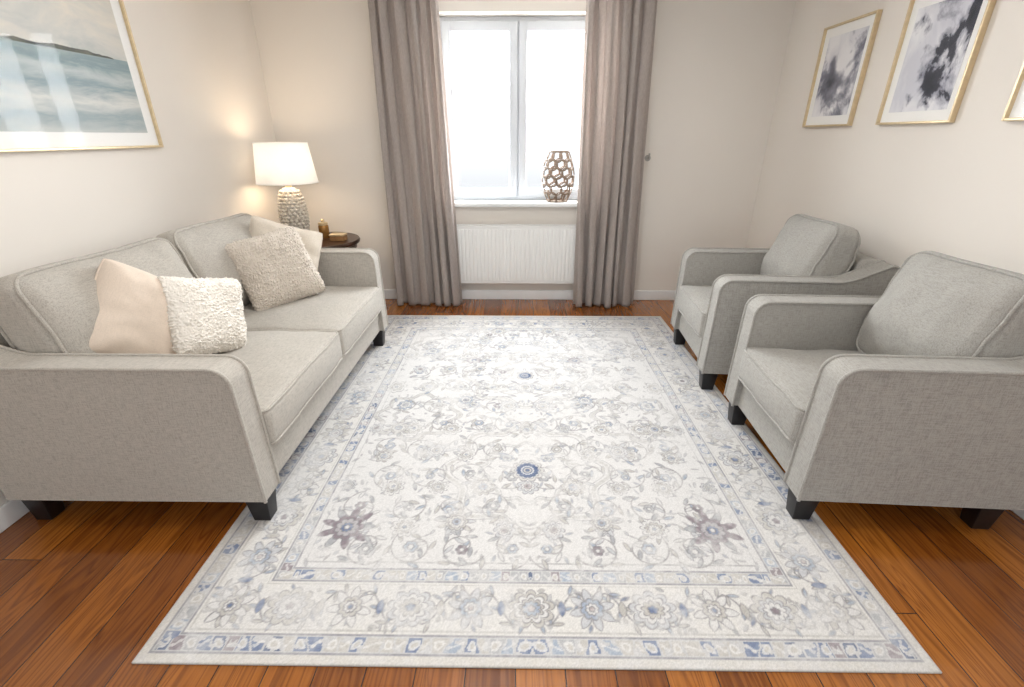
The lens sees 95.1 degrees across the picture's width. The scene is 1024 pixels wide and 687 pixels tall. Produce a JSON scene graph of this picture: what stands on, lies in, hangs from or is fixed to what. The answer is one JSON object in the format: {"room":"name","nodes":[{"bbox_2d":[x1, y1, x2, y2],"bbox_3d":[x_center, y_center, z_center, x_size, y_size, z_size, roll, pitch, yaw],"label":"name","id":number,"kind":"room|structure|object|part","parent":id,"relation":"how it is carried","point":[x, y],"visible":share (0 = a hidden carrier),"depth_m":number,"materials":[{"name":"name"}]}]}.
{"room":"living room","nodes":[
{"label":"living room","id":0,"kind":"room"},
{"bbox_2d":[0,0,284,505],"bbox_3d":[-2.142,-0.496,1.514,0.120,2.620,6.320,0,24,1],"label":"wall","id":1,"kind":"structure","parent":0,"point":[200,60],"depth_m":2.81,"materials":[{"name":"beige paint"}]},
{"bbox_2d":[0,500,28,532],"bbox_3d":[-2.075,0.727,1.870,0.018,0.095,5.982,0,24,1],"label":"baseboard","id":2,"kind":"structure","parent":1,"relation":"attached to","point":[11,511],"depth_m":1.93,"materials":[{"name":"white paint"}]},
{"bbox_2d":[0,0,163,151],"bbox_3d":[-2.058,-1.317,1.874,0.029,1.010,1.445,0,24,1],"label":"picture frame","id":3,"kind":"object","parent":1,"relation":"attached to","point":[72,77],"visible":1,"depth_m":2.18,"materials":[{"name":"blue paper"}]},
{"bbox_2d":[0,299,1023,686],"bbox_3d":[0.038,0.767,2.046,4.480,0.120,6.320,0,24,1],"label":"floor","id":4,"kind":"structure","parent":0,"point":[84,589],"depth_m":1.64,"materials":[{"name":"brown wood"}]},
{"bbox_2d":[0,213,388,519],"bbox_3d":[-1.494,-0.095,2.586,1.120,1.019,1.920,0,24,1],"label":"sofa","id":5,"kind":"object","parent":4,"relation":"on","point":[78,423],"visible":0.7,"depth_m":1.80,"materials":[{"name":"fabric"}]},
{"bbox_3d":[-1.922,-0.075,2.600,0.231,0.690,1.680,0,24,1],"label":"frame","id":6,"kind":"part","parent":5,"relation":"part of","materials":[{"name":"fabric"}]},
{"bbox_3d":[-1.957,0.661,1.959,0.094,0.145,0.084,0,24,1],"label":"leg","id":7,"kind":"part","parent":5,"relation":"part of","materials":[{"name":"black wood"}]},
{"bbox_2d":[0,238,192,352],"bbox_3d":[-1.745,-0.142,2.112,0.329,0.549,0.827,0,24,1],"label":"cushion","id":8,"kind":"object","parent":5,"relation":"on","point":[52,307],"depth_m":1.76,"materials":[{"name":"fabric"}]},
{"bbox_2d":[89,258,175,353],"bbox_3d":[-1.598,-0.089,2.037,0.264,0.563,0.576,16,28,31],"label":"throw pillow","id":9,"kind":"object","parent":5,"relation":"on","point":[132,318],"visible":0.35,"depth_m":1.91,"materials":[{"name":"beige fabric"}]},
{"bbox_3d":[-1.517,0.287,1.777,1.094,0.695,0.130,0,24,1],"label":"armrest","id":10,"kind":"part","parent":5,"relation":"part of","materials":[{"name":"fabric"}]},
{"bbox_2d":[156,276,246,353],"bbox_3d":[-1.427,-0.127,2.185,0.254,0.437,0.447,7,25,16],"label":"throw pillow","id":11,"kind":"object","parent":5,"relation":"on","point":[206,316],"visible":0.9,"depth_m":2.09,"materials":[{"name":"white fabric"}]},
{"bbox_2d":[155,213,251,306],"bbox_3d":[-1.739,-0.480,2.875,0.327,0.550,0.827,0,24,1],"label":"cushion","id":12,"kind":"object","parent":5,"relation":"on","point":[201,246],"depth_m":2.60,"materials":[{"name":"fabric"}]},
{"bbox_3d":[-1.037,0.662,1.947,0.094,0.138,0.084,0,24,1],"label":"leg","id":13,"kind":"part","parent":5,"relation":"part of","materials":[{"name":"black wood"}]},
{"bbox_2d":[225,226,325,310],"bbox_3d":[-1.445,-0.451,2.880,0.264,0.477,0.497,19,30,36],"label":"throw pillow","id":14,"kind":"object","parent":5,"relation":"on","point":[275,268],"visible":0.92,"depth_m":2.79,"materials":[{"name":"beige fabric"}]},
{"bbox_2d":[213,330,342,444],"bbox_3d":[-1.387,0.154,2.238,0.896,0.214,0.836,0,24,1],"label":"seat cushion","id":15,"kind":"object","parent":5,"relation":"on","point":[287,368],"depth_m":2.19,"materials":[{"name":"fabric"}]},
{"bbox_2d":[249,216,322,270],"bbox_3d":[-1.493,-0.568,3.068,0.544,0.532,0.258,-14,27,-29],"label":"throw pillow","id":16,"kind":"object","parent":5,"relation":"on","point":[312,240],"visible":0.31,"depth_m":3.09,"materials":[{"name":"beige fabric"}]},
{"bbox_2d":[243,286,381,356],"bbox_3d":[-1.377,-0.184,3.002,0.896,0.212,0.836,0,24,1],"label":"seat cushion","id":17,"kind":"object","parent":5,"relation":"on","point":[348,311],"depth_m":2.80,"materials":[{"name":"fabric"}]},
{"bbox_3d":[-1.487,0.156,2.697,0.990,0.190,1.680,0,24,1],"label":"seat frame","id":18,"kind":"part","parent":5,"relation":"part of","materials":[{"name":"fabric"}]},
{"bbox_3d":[-1.496,-0.438,3.413,1.094,0.695,0.130,0,24,1],"label":"armrest","id":19,"kind":"part","parent":5,"relation":"part of","materials":[{"name":"fabric"}]},
{"bbox_3d":[-1.017,-0.055,3.566,0.094,0.138,0.084,0,24,1],"label":"leg","id":20,"kind":"part","parent":5,"relation":"part of","materials":[{"name":"black wood"}]},
{"bbox_2d":[321,232,359,247],"bbox_3d":[-1.664,-0.576,4.098,0.724,0.666,0.724,0,24,1],"label":"side table","id":21,"kind":"object","parent":4,"relation":"on","point":[353,239],"visible":0.11,"depth_m":3.89,"materials":[{"name":"brown wood"}]},
{"bbox_2d":[252,142,318,229],"bbox_3d":[-1.765,-1.187,3.719,0.457,0.758,0.457,-1,24,-2],"label":"table lamp","id":22,"kind":"object","parent":21,"relation":"on","point":[287,164],"visible":0.77,"depth_m":3.50,"materials":[{"name":"fabric"}]},
{"bbox_3d":[-1.765,-1.399,3.625,0.458,0.296,0.458,0,24,1],"label":"lamp shade","id":23,"kind":"part","parent":22,"relation":"part of","materials":[{"name":"fabric"}]},
{"bbox_2d":[318,219,329,238],"bbox_3d":[-1.608,-0.982,3.994,0.084,0.160,0.084,0,24,1],"label":"candle jar","id":24,"kind":"object","parent":21,"relation":"on","point":[323,227],"visible":0.94,"depth_m":3.97,"materials":[{"name":"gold metal"}]},
{"bbox_3d":[-1.608,-1.032,3.971,0.078,0.050,0.078,0,24,1],"label":"lid","id":25,"kind":"part","parent":24,"relation":"part of","materials":[{"name":"gold metal"}]},
{"bbox_2d":[329,233,347,240],"bbox_3d":[-1.454,-0.893,3.922,0.126,0.056,0.096,0,24,1],"label":"trinket box","id":26,"kind":"object","parent":21,"relation":"on","point":[333,236],"visible":1,"depth_m":3.88,"materials":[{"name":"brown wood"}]},
{"bbox_3d":[-1.454,-0.912,3.913,0.126,0.016,0.096,0,24,1],"label":"box lid","id":27,"kind":"part","parent":26,"relation":"part of","materials":[{"name":"gold metal"}]},
{"bbox_2d":[131,315,941,673],"bbox_3d":[0.081,0.367,2.791,2.441,0.006,3.020,0,24,1],"label":"area rug","id":28,"kind":"object","parent":4,"relation":"on","point":[476,491],"visible":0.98,"depth_m":1.86,"materials":[{"name":"white carpet"}]},
{"bbox_2d":[670,214,899,389],"bbox_3d":[1.651,-0.308,3.065,0.970,1.019,0.850,2,24,4],"label":"armchair","id":29,"kind":"object","parent":4,"relation":"on","point":[810,255],"visible":0.69,"depth_m":2.77,"materials":[{"name":"fabric"}]},
{"bbox_3d":[1.289,-0.066,3.589,0.094,0.138,0.084,2,24,4],"label":"leg","id":30,"kind":"part","parent":29,"relation":"part of","materials":[{"name":"black wood"}]},
{"bbox_3d":[1.644,-0.057,3.177,0.840,0.190,0.610,2,24,4],"label":"seat frame","id":31,"kind":"part","parent":29,"relation":"part of","materials":[{"name":"fabric"}]},
{"bbox_2d":[677,285,711,337],"bbox_3d":[1.540,-0.233,3.108,0.746,0.217,0.601,2,24,4],"label":"seat cushion","id":32,"kind":"object","parent":29,"relation":"on","point":[693,303],"depth_m":3.07,"materials":[{"name":"fabric"}]},
{"bbox_3d":[1.232,0.217,2.951,0.094,0.138,0.084,2,24,4],"label":"leg","id":33,"kind":"part","parent":29,"relation":"part of","materials":[{"name":"black wood"}]},
{"bbox_3d":[1.694,-0.432,3.401,0.944,0.695,0.130,2,24,4],"label":"armrest","id":34,"kind":"part","parent":29,"relation":"part of","materials":[{"name":"fabric"}]},
{"bbox_3d":[1.635,-0.142,2.745,0.944,0.695,0.130,2,24,4],"label":"armrest","id":35,"kind":"part","parent":29,"relation":"part of","materials":[{"name":"fabric"}]},
{"bbox_2d":[759,214,860,275],"bbox_3d":[1.815,-0.517,2.958,0.329,0.549,0.593,2,24,4],"label":"cushion","id":36,"kind":"object","parent":29,"relation":"on","point":[806,245],"depth_m":2.72,"materials":[{"name":"fabric"}]},
{"bbox_3d":[2.003,-0.274,3.049,0.231,0.690,0.610,2,24,4],"label":"frame","id":37,"kind":"part","parent":29,"relation":"part of","materials":[{"name":"fabric"}]},
{"bbox_2d":[724,251,1023,528],"bbox_3d":[1.621,0.132,2.073,0.970,1.019,0.850,1,24,3],"label":"armchair","id":38,"kind":"object","parent":4,"relation":"on","point":[912,393],"visible":1,"depth_m":1.79,"materials":[{"name":"fabric"}]},
{"bbox_3d":[1.252,0.377,2.591,0.094,0.138,0.084,1,24,3],"label":"leg","id":39,"kind":"part","parent":38,"relation":"part of","materials":[{"name":"black wood"}]},
{"bbox_3d":[1.614,0.383,2.185,0.840,0.190,0.610,1,24,3],"label":"seat frame","id":40,"kind":"part","parent":38,"relation":"part of","materials":[{"name":"fabric"}]},
{"bbox_2d":[738,347,861,443],"bbox_3d":[1.509,0.207,2.114,0.746,0.217,0.601,1,24,3],"label":"seat cushion","id":41,"kind":"object","parent":38,"relation":"on","point":[781,380],"depth_m":2.11,"materials":[{"name":"fabric"}]},
{"bbox_3d":[1.657,0.007,2.410,0.944,0.695,0.130,1,24,3],"label":"armrest","id":42,"kind":"part","parent":38,"relation":"part of","materials":[{"name":"fabric"}]},
{"bbox_3d":[1.207,0.660,1.952,0.094,0.138,0.084,1,24,3],"label":"leg","id":43,"kind":"part","parent":38,"relation":"part of","materials":[{"name":"black wood"}]},
{"bbox_3d":[1.610,0.298,1.753,0.944,0.695,0.130,1,24,3],"label":"armrest","id":44,"kind":"part","parent":38,"relation":"part of","materials":[{"name":"fabric"}]},
{"bbox_2d":[856,251,1023,357],"bbox_3d":[1.784,-0.079,1.968,0.329,0.549,0.593,1,24,3],"label":"cushion","id":45,"kind":"object","parent":38,"relation":"on","point":[936,303],"depth_m":1.83,"materials":[{"name":"fabric"}]},
{"bbox_3d":[1.916,0.681,1.912,0.094,0.145,0.084,1,24,3],"label":"leg","id":46,"kind":"part","parent":38,"relation":"part of","materials":[{"name":"black wood"}]},
{"bbox_2d":[250,0,795,290],"bbox_3d":[0.073,-1.701,4.233,4.240,2.620,0.320,0,24,1],"label":"wall","id":47,"kind":"structure","parent":0,"point":[717,65],"depth_m":3.95,"materials":[{"name":"beige paint"}]},
{"bbox_2d":[440,16,585,199],"bbox_3d":[0.053,-2.011,4.113,1.320,1.436,0.090,0,24,1],"label":"window","id":48,"kind":"structure","parent":47,"relation":"in","point":[518,28],"depth_m":3.98,"materials":[{"name":"plastic"}]},
{"bbox_2d":[454,200,576,206],"bbox_3d":[0.052,-1.285,4.292,1.400,0.036,0.230,0,24,1],"label":"window sill","id":49,"kind":"structure","parent":47,"relation":"attached to","point":[458,203],"depth_m":4.19,"materials":[{"name":"white paint"}]},
{"bbox_2d":[541,150,574,202],"bbox_3d":[0.412,-1.494,4.189,0.295,0.436,0.295,3,24,8],"label":"vase","id":50,"kind":"object","parent":49,"relation":"on","point":[570,169],"visible":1,"depth_m":4.13,"materials":[{"name":"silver metal"}]},
{"bbox_2d":[456,224,575,283],"bbox_3d":[0.074,-0.747,4.411,1.252,0.731,0.125,0,24,1],"label":"radiator","id":51,"kind":"object","parent":47,"relation":"attached to","point":[488,253],"visible":0.83,"depth_m":4.31,"materials":[{"name":"metal"}]},
{"bbox_2d":[456,224,575,226],"bbox_3d":[0.051,-0.835,4.357,1.206,0.526,0.096,0,24,1],"label":"grille","id":52,"kind":"object","parent":51,"relation":"attached to","point":[458,225],"depth_m":4.28,"materials":[{"name":"metal"}]},
{"bbox_2d":[384,289,675,299],"bbox_3d":[0.071,-0.478,4.590,4.240,0.095,0.018,0,24,1],"label":"baseboard","id":53,"kind":"structure","parent":47,"relation":"attached to","point":[389,294],"depth_m":4.58,"materials":[{"name":"white paint"}]},
{"bbox_2d":[644,153,650,160],"bbox_3d":[1.181,-1.611,4.051,0.052,0.066,0.060,0,24,1],"label":"hook","id":54,"kind":"object","parent":47,"relation":"attached to","point":[647,157],"visible":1,"depth_m":4.07,"materials":[{"name":"silver metal"}]},
{"bbox_3d":[0.050,-2.709,3.496,2.500,0.023,0.212,0,24,1],"label":"curtain rod","id":55,"kind":"object","parent":47,"relation":"attached to","visible":0},
{"bbox_2d":[368,0,462,306],"bbox_3d":[-0.781,-1.507,3.930,0.619,2.490,0.119,0,24,1],"label":"curtain","id":56,"kind":"object","parent":55,"relation":"hanging from","point":[406,42],"visible":1,"depth_m":3.88,"materials":[{"name":"beige fabric"}]},
{"bbox_2d":[573,0,657,307],"bbox_3d":[0.851,-1.495,3.905,0.595,2.490,0.149,0,24,1],"label":"curtain","id":57,"kind":"object","parent":55,"relation":"hanging from","point":[619,34],"visible":1,"depth_m":3.85,"materials":[{"name":"beige fabric"}]},
{"bbox_2d":[746,0,1023,273],"bbox_3d":[2.218,-0.475,1.467,0.120,2.620,6.320,0,24,1],"label":"wall","id":58,"kind":"structure","parent":0,"point":[956,189],"depth_m":2.63,"materials":[{"name":"beige paint"}]},
{"bbox_2d":[802,9,882,126],"bbox_3d":[2.166,-1.785,3.114,0.029,0.620,0.530,0,24,1],"label":"picture frame","id":59,"kind":"object","parent":58,"relation":"attached to","point":[846,47],"visible":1,"depth_m":3.09,"materials":[{"name":"white paper"}]},
{"bbox_2d":[811,25,869,116],"bbox_3d":[2.169,-1.785,3.114,0.002,0.486,0.396,0,24,1],"label":"artwork","id":60,"kind":"object","parent":59,"relation":"attached to","point":[845,49],"depth_m":3.09},
{"bbox_2d":[875,0,996,124],"bbox_3d":[2.157,-1.471,2.405,0.029,0.620,0.520,0,24,1],"label":"picture frame","id":61,"kind":"object","parent":58,"relation":"attached to","point":[940,42],"visible":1,"depth_m":2.40,"materials":[{"name":"white paper"}]},
{"bbox_2d":[889,0,982,112],"bbox_3d":[2.160,-1.471,2.405,0.002,0.496,0.396,0,24,1],"label":"artwork","id":62,"kind":"object","parent":61,"relation":"attached to","point":[942,32],"depth_m":2.39},
{"bbox_2d":[1001,62,1023,120],"bbox_3d":[2.148,-1.151,1.683,0.029,0.620,0.520,0,24,1],"label":"picture frame","id":63,"kind":"object","parent":58,"relation":"attached to","point":[1014,111],"visible":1,"depth_m":1.99,"materials":[{"name":"white paper"}]},
{"bbox_2d":[1011,510,1023,519],"bbox_3d":[2.147,0.747,1.825,0.018,0.095,5.982,0,24,1],"label":"baseboard","id":64,"kind":"structure","parent":58,"relation":"attached to","point":[1020,513],"depth_m":1.97,"materials":[{"name":"white paint"}]}
]}

